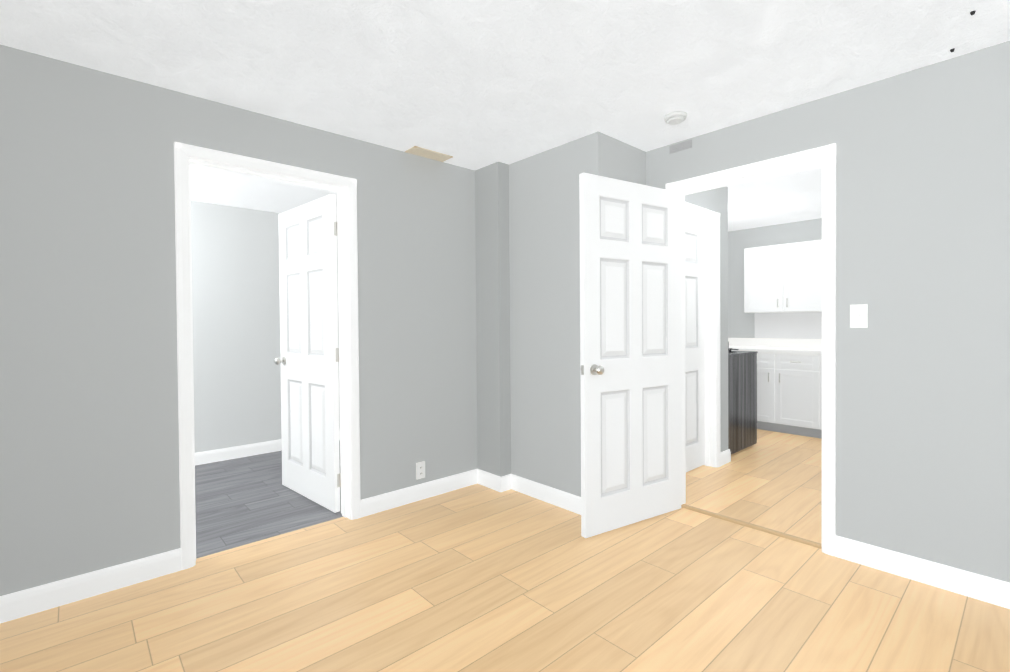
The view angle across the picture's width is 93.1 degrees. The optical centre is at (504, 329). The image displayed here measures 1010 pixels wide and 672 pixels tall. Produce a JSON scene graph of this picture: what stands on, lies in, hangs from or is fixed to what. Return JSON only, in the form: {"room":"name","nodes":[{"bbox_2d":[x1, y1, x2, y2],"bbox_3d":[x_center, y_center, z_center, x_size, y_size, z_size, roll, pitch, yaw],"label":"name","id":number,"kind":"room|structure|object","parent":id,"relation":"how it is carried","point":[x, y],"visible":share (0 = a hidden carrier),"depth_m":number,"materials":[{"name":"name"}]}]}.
{"room":"empty bedroom","nodes":[
{"label":"empty bedroom","id":0,"kind":"room"},
{"bbox_2d":[0,44,477,595],"bbox_3d":[-1.791,0.009,2.287,4.115,2.355,0.140,-1,1,-42],"label":"wall","id":1,"kind":"structure","parent":0,"point":[88,408],"depth_m":2.24,"materials":[{"name":"grey paint"}]},
{"bbox_2d":[0,548,180,622],"bbox_3d":[-2.373,1.147,1.665,2.084,0.105,0.014,-1,1,-42],"label":"baseboard","id":2,"kind":"structure","parent":1,"relation":"attached to","point":[23,603],"depth_m":2.12,"materials":[{"name":"white wood"}]},
{"bbox_2d":[174,142,360,569],"bbox_3d":[-1.311,0.127,2.720,0.936,2.102,0.174,-1,1,-42],"label":"door frame","id":3,"kind":"structure","parent":1,"relation":"attached to","point":[186,156],"depth_m":2.62,"materials":[{"name":"white wood"}]},
{"bbox_2d":[274,194,340,512],"bbox_3d":[-1.366,0.151,3.305,0.816,2.015,0.173,0,1,43],"label":"door","id":4,"kind":"structure","parent":1,"relation":"in","point":[308,359],"depth_m":3.24,"materials":[{"name":"white painted wood"},{"name":"brushed nickel"}]},
{"bbox_2d":[416,461,424,479],"bbox_3d":[-0.578,0.965,3.287,0.070,0.114,0.009,-1,1,-42],"label":"electrical outlet plate","id":5,"kind":"object","parent":1,"relation":"attached to","point":[420,470],"visible":1,"depth_m":3.28,"materials":[{"name":"white plastic"}]},
{"bbox_2d":[360,469,483,516],"bbox_3d":[-0.553,1.112,3.307,0.945,0.105,0.014,-1,1,-42],"label":"baseboard","id":6,"kind":"structure","parent":1,"relation":"attached to","point":[379,503],"depth_m":3.27,"materials":[{"name":"white wood"}]},
{"bbox_2d":[475,162,510,476],"bbox_3d":[0.103,-0.025,3.817,0.747,2.355,0.405,-1,1,-42],"label":"wall bump-out","id":7,"kind":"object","parent":1,"relation":"attached to","point":[493,319],"visible":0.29,"depth_m":3.48,"materials":[{"name":"grey paint"}]},
{"bbox_2d":[190,166,336,215],"bbox_3d":[-1.944,-1.145,3.512,3.922,0.075,1.895,-1,1,-42],"label":"ceiling","id":8,"kind":"structure","parent":0,"point":[220,188],"depth_m":3.87,"materials":[{"name":"white paint"}]},
{"bbox_2d":[190,200,339,452],"bbox_3d":[-2.610,-0.010,4.275,4.162,2.355,0.120,-1,1,-42],"label":"wall","id":9,"kind":"structure","parent":0,"point":[236,321],"depth_m":4.34,"materials":[{"name":"grey paint"}]},
{"bbox_2d":[195,430,339,464],"bbox_3d":[-2.556,1.115,4.240,3.922,0.105,0.014,-1,1,-42],"label":"baseboard","id":10,"kind":"structure","parent":9,"relation":"attached to","point":[205,457],"depth_m":4.35,"materials":[{"name":"white wood"}]},
{"bbox_2d":[195,440,342,558],"bbox_3d":[-1.944,1.197,3.563,4.162,0.050,2.080,-1,1,-42],"label":"floor","id":11,"kind":"structure","parent":0,"point":[241,501],"depth_m":3.20,"materials":[{"name":"wood"}]},
{"bbox_2d":[0,429,1009,671],"bbox_3d":[0.830,1.190,2.457,8.200,0.050,6.340,-1,1,-42],"label":"floor","id":12,"kind":"structure","parent":0,"point":[477,577],"depth_m":2.06,"materials":[{"name":"brown wood"}]},
{"bbox_2d":[504,474,580,514],"bbox_3d":[0.310,1.106,3.194,0.016,0.105,0.809,-1,1,-42],"label":"baseboard","id":13,"kind":"structure","parent":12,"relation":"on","point":[562,499],"depth_m":3.24,"materials":[{"name":"white wood"}]},
{"bbox_2d":[728,342,757,453],"bbox_3d":[1.949,0.612,4.702,0.786,1.030,0.768,-1,1,-42],"label":"range","id":14,"kind":"object","parent":12,"relation":"on","point":[742,400],"visible":0.27,"depth_m":4.40,"materials":[{"name":"black metal"}]},
{"bbox_2d":[681,504,821,548],"bbox_3d":[1.425,1.149,2.839,0.052,0.012,0.809,-1,1,-42],"label":"trim","id":15,"kind":"structure","parent":12,"relation":"on","point":[766,530],"depth_m":2.78,"materials":[{"name":"brown wood"}]},
{"bbox_2d":[757,352,811,436],"bbox_3d":[3.136,0.676,5.367,0.612,0.865,0.950,-1,1,-42],"label":"base cabinet","id":16,"kind":"object","parent":12,"relation":"on","point":[784,379],"depth_m":5.10,"materials":[{"name":"white wood"}]},
{"bbox_2d":[729,344,821,355],"bbox_3d":[3.264,0.227,5.206,0.625,0.035,2.090,-1,1,-42],"label":"countertop","id":17,"kind":"structure","parent":16,"relation":"on","point":[742,347],"depth_m":5.18,"materials":[{"name":"white stone"}]},
{"bbox_2d":[812,356,821,438],"bbox_3d":[3.674,0.680,4.771,0.612,0.865,0.891,-1,1,-42],"label":"base cabinet","id":18,"kind":"object","parent":12,"relation":"on","point":[816,360],"depth_m":4.87,"materials":[{"name":"white wood"}]},
{"bbox_2d":[0,0,1009,231],"bbox_3d":[0.627,-1.221,2.630,8.200,0.060,6.890,-1,1,-42],"label":"ceiling","id":19,"kind":"structure","parent":0,"point":[473,84],"depth_m":2.08,"materials":[{"name":"white paint"}]},
{"bbox_2d":[405,146,452,161],"bbox_3d":[-0.511,-1.187,3.236,0.300,0.008,0.125,-1,1,-42],"label":"ceiling vent","id":20,"kind":"object","parent":19,"relation":"in","point":[427,153],"visible":0.98,"depth_m":3.23,"materials":[{"name":"beige metal"}]},
{"bbox_2d":[664,111,686,124],"bbox_3d":[0.952,-1.176,2.674,0.124,0.036,0.124,-1,1,-42],"label":"smoke detector","id":21,"kind":"object","parent":19,"relation":"attached to","point":[675,118],"visible":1,"depth_m":2.64,"materials":[{"name":"white plastic"}]},
{"bbox_2d":[950,11,975,51],"bbox_3d":[1.827,-1.186,1.914,0.015,0.010,0.307,0,1,32],"label":"ceiling hook","id":22,"kind":"object","parent":19,"relation":"attached to","point":[971,13],"visible":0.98,"depth_m":1.79,"materials":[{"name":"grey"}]},
{"bbox_2d":[685,186,727,452],"bbox_3d":[1.442,-0.035,3.762,1.168,2.355,0.120,-1,1,-42],"label":"wall","id":23,"kind":"structure","parent":0,"point":[715,200],"depth_m":4.04,"materials":[{"name":"grey paint"}]},
{"bbox_2d":[685,218,704,471],"bbox_3d":[1.366,0.124,3.749,0.814,2.015,0.173,-1,1,-42],"label":"hall door","id":24,"kind":"structure","parent":23,"relation":"in","point":[695,341],"depth_m":3.89,"materials":[{"name":"white painted wood"}]},
{"bbox_2d":[685,202,719,466],"bbox_3d":[1.396,0.093,3.710,0.934,2.102,0.137,-1,1,-42],"label":"door frame","id":25,"kind":"structure","parent":23,"relation":"attached to","point":[710,219],"depth_m":3.96,"materials":[{"name":"white wood"}]},
{"bbox_2d":[720,449,730,462],"bbox_3d":[1.081,1.076,5.068,0.014,0.105,2.559,-1,1,-42],"label":"baseboard","id":26,"kind":"structure","parent":23,"relation":"attached to","point":[725,456],"depth_m":4.07,"materials":[{"name":"white wood"}]},
{"bbox_2d":[728,218,821,337],"bbox_3d":[2.976,-0.077,6.083,0.120,2.355,3.820,-1,1,-42],"label":"wall","id":27,"kind":"structure","parent":0,"point":[741,323],"depth_m":5.96,"materials":[{"name":"grey paint"}]},
{"bbox_2d":[728,336,821,347],"bbox_3d":[3.490,0.155,5.410,0.014,0.100,2.090,-1,1,-42],"label":"countertop","id":28,"kind":"structure","parent":27,"relation":"attached to","point":[756,342],"depth_m":5.66,"materials":[{"name":"white stone"}]},
{"bbox_2d":[744,240,819,312],"bbox_3d":[3.245,-0.583,5.435,0.323,0.760,0.898,-1,1,-42],"label":"upper cabinet","id":29,"kind":"object","parent":27,"relation":"attached to","point":[787,277],"depth_m":5.35,"materials":[{"name":"white wood"}]},
{"bbox_2d":[646,41,1009,582],"bbox_3d":[2.235,-0.017,1.922,0.120,2.355,3.675,-1,1,-42],"label":"wall","id":30,"kind":"structure","parent":0,"point":[923,273],"depth_m":2.20,"materials":[{"name":"grey paint"}]},
{"bbox_2d":[509,131,645,496],"bbox_3d":[0.542,-0.023,3.405,0.646,2.355,0.795,-1,1,-42],"label":"wall bump-out","id":31,"kind":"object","parent":30,"relation":"attached to","point":[544,262],"visible":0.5,"depth_m":3.19,"materials":[{"name":"grey paint"}]},
{"bbox_2d":[579,173,680,537],"bbox_3d":[0.774,0.140,2.861,0.813,2.015,0.173,-1,1,-32],"label":"door","id":32,"kind":"structure","parent":30,"relation":"in","point":[630,303],"depth_m":2.82,"materials":[{"name":"white painted wood"},{"name":"brushed nickel"}]},
{"bbox_2d":[669,139,691,153],"bbox_3d":[1.116,-1.165,3.044,0.006,0.048,0.150,-1,1,-42],"label":"air vent","id":33,"kind":"object","parent":30,"relation":"in","point":[680,146],"visible":1,"depth_m":3.04,"materials":[{"name":"grey metal"}]},
{"bbox_2d":[666,143,835,555],"bbox_3d":[1.420,0.104,2.828,0.154,2.102,0.933,-1,1,-42],"label":"door frame","id":34,"kind":"structure","parent":30,"relation":"attached to","point":[824,157],"depth_m":2.47,"materials":[{"name":"white wood"}]},
{"bbox_2d":[850,304,867,327],"bbox_3d":[1.746,-0.067,2.363,0.014,0.116,0.072,-1,1,-42],"label":"switch plate","id":35,"kind":"object","parent":30,"relation":"attached to","point":[858,315],"visible":1,"depth_m":2.36,"materials":[{"name":"white plastic"}]},
{"bbox_2d":[835,535,1009,608],"bbox_3d":[2.507,1.111,1.545,0.014,0.105,2.439,-1,1,-42],"label":"baseboard","id":36,"kind":"structure","parent":30,"relation":"attached to","point":[973,585],"depth_m":2.18,"materials":[{"name":"white wood"}]}
]}

